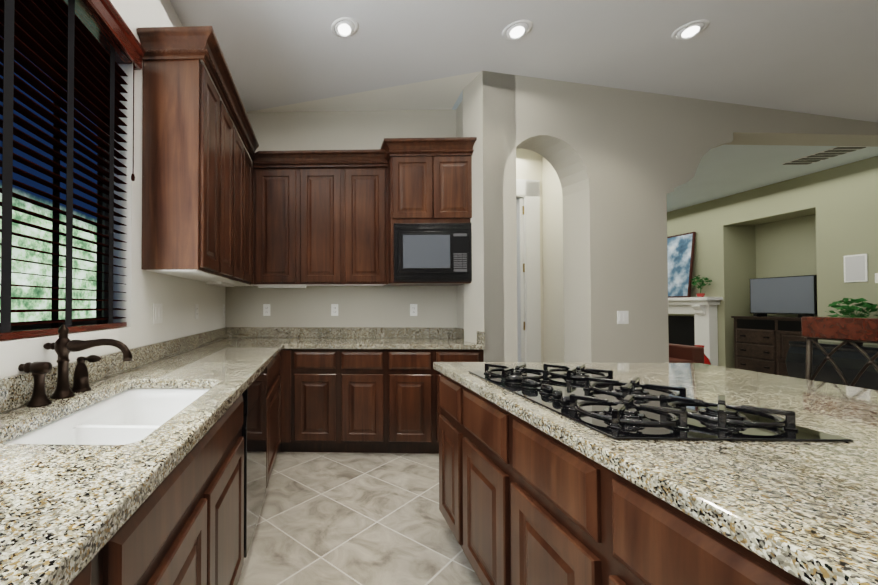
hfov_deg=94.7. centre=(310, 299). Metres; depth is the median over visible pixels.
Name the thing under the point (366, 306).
wall
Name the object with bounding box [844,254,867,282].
speaker
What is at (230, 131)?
upper cabinet
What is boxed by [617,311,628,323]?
light switch
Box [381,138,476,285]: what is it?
upper cabinet
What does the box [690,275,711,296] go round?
potted plant
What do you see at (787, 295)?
tv
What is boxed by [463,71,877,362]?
wall
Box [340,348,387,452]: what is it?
base cabinet
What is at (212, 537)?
base cabinet
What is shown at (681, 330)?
firebox
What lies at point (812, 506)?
island countertop
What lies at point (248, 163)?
upper cabinet
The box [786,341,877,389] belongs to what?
chest
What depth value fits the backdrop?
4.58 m
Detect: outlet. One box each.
[153,304,162,323]
[195,304,198,318]
[263,304,269,315]
[331,304,337,315]
[410,304,416,315]
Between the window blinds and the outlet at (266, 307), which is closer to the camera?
the window blinds
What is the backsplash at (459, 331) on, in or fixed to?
attached to the wall at (623, 162)
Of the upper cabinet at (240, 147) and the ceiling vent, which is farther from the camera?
the ceiling vent
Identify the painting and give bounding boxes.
[667,232,695,297]
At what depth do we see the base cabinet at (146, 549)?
0.78 m
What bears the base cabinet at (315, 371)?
on the floor
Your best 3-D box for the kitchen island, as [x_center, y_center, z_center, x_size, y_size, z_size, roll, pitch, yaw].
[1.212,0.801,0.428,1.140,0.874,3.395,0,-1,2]
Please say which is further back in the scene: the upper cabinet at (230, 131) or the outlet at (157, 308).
the upper cabinet at (230, 131)
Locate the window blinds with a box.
[0,0,144,339]
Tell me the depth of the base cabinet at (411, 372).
3.12 m
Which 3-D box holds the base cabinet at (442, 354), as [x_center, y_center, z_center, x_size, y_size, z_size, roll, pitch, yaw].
[1.208,0.845,3.423,0.402,0.874,0.631,0,-1,2]
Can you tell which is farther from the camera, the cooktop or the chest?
the chest
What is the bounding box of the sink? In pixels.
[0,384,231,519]
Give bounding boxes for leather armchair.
[669,343,703,363]
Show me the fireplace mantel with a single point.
(703, 310)
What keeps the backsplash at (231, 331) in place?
attached to the wall at (366, 306)
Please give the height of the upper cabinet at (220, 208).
1.127 m
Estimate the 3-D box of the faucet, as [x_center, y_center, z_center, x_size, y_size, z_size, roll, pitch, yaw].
[-0.770,0.210,1.328,0.309,0.254,0.273,0,-1,2]
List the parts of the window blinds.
cord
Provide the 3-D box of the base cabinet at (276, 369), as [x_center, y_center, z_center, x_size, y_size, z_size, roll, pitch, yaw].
[-0.564,0.835,2.715,0.624,0.874,0.784,0,-1,2]
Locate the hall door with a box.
[516,198,524,361]
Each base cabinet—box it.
[76,540,115,584]
[112,468,179,584]
[176,448,247,584]
[232,368,267,550]
[268,352,283,482]
[292,348,339,451]
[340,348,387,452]
[388,348,435,453]
[436,348,484,453]
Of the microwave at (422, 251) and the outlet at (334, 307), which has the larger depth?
the outlet at (334, 307)
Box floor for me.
[237,446,481,584]
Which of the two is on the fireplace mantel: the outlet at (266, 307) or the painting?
the painting
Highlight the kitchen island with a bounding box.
[433,366,824,584]
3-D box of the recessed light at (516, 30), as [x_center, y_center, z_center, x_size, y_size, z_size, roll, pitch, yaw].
[1.437,-1.872,2.686,0.185,0.069,0.185,0,-1,2]
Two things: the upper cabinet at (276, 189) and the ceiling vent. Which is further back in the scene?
the ceiling vent
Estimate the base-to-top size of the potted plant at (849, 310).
0.620 m
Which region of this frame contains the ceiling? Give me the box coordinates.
[170,0,877,211]
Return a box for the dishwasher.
[242,367,266,557]
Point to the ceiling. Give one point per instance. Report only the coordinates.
(818, 57)
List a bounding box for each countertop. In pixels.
[0,336,287,584]
[284,336,483,351]
[433,362,877,584]
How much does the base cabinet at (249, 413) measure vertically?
0.874 m
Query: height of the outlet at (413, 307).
0.115 m
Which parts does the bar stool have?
frame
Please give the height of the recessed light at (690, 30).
0.069 m
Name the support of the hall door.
in the wall at (366, 306)
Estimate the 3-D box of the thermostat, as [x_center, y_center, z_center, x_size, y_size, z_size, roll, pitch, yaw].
[7.255,-0.273,4.895,0.029,0.128,0.116,0,-1,2]
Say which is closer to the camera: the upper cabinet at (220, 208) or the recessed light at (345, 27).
the upper cabinet at (220, 208)
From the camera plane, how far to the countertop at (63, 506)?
0.76 m
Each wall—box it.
[0,0,225,413]
[225,110,563,361]
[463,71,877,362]
[667,156,877,367]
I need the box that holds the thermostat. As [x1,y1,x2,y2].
[875,273,877,282]
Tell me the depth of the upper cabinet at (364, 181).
3.46 m
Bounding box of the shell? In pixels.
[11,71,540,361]
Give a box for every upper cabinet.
[141,54,224,277]
[187,102,236,281]
[206,142,252,285]
[237,126,244,281]
[253,162,300,285]
[301,162,344,285]
[345,162,384,285]
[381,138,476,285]
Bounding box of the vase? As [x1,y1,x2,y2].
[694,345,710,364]
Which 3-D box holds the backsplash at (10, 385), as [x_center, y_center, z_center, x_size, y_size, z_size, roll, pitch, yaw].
[-0.916,0.285,1.158,0.020,0.100,5.308,0,-1,2]
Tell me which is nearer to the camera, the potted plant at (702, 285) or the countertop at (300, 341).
the countertop at (300, 341)
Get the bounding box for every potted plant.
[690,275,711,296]
[825,298,877,344]
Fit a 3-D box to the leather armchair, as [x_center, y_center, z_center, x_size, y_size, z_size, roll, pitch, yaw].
[5.305,0.846,6.051,0.900,0.950,0.850,0,-1,2]
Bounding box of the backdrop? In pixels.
[0,36,97,321]
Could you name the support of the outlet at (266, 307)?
attached to the wall at (366, 306)
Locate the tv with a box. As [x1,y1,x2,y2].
[750,275,817,317]
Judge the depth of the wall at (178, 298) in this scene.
1.98 m
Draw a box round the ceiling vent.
[782,146,868,164]
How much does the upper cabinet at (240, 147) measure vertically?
1.127 m
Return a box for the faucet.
[18,324,135,407]
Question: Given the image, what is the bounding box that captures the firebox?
[668,316,694,345]
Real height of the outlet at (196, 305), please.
0.115 m
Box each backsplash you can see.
[0,328,227,411]
[228,328,455,335]
[456,328,483,343]
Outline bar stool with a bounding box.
[801,317,877,386]
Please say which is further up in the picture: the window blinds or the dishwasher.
the window blinds
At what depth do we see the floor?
2.14 m
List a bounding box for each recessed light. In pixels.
[331,17,358,37]
[502,20,532,39]
[671,19,709,39]
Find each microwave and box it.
[393,218,471,281]
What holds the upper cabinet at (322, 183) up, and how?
attached to the wall at (366, 306)
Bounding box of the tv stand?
[731,316,817,376]
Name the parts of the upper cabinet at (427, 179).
crown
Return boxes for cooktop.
[465,362,860,441]
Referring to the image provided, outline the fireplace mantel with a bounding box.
[668,297,722,365]
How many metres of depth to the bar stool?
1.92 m

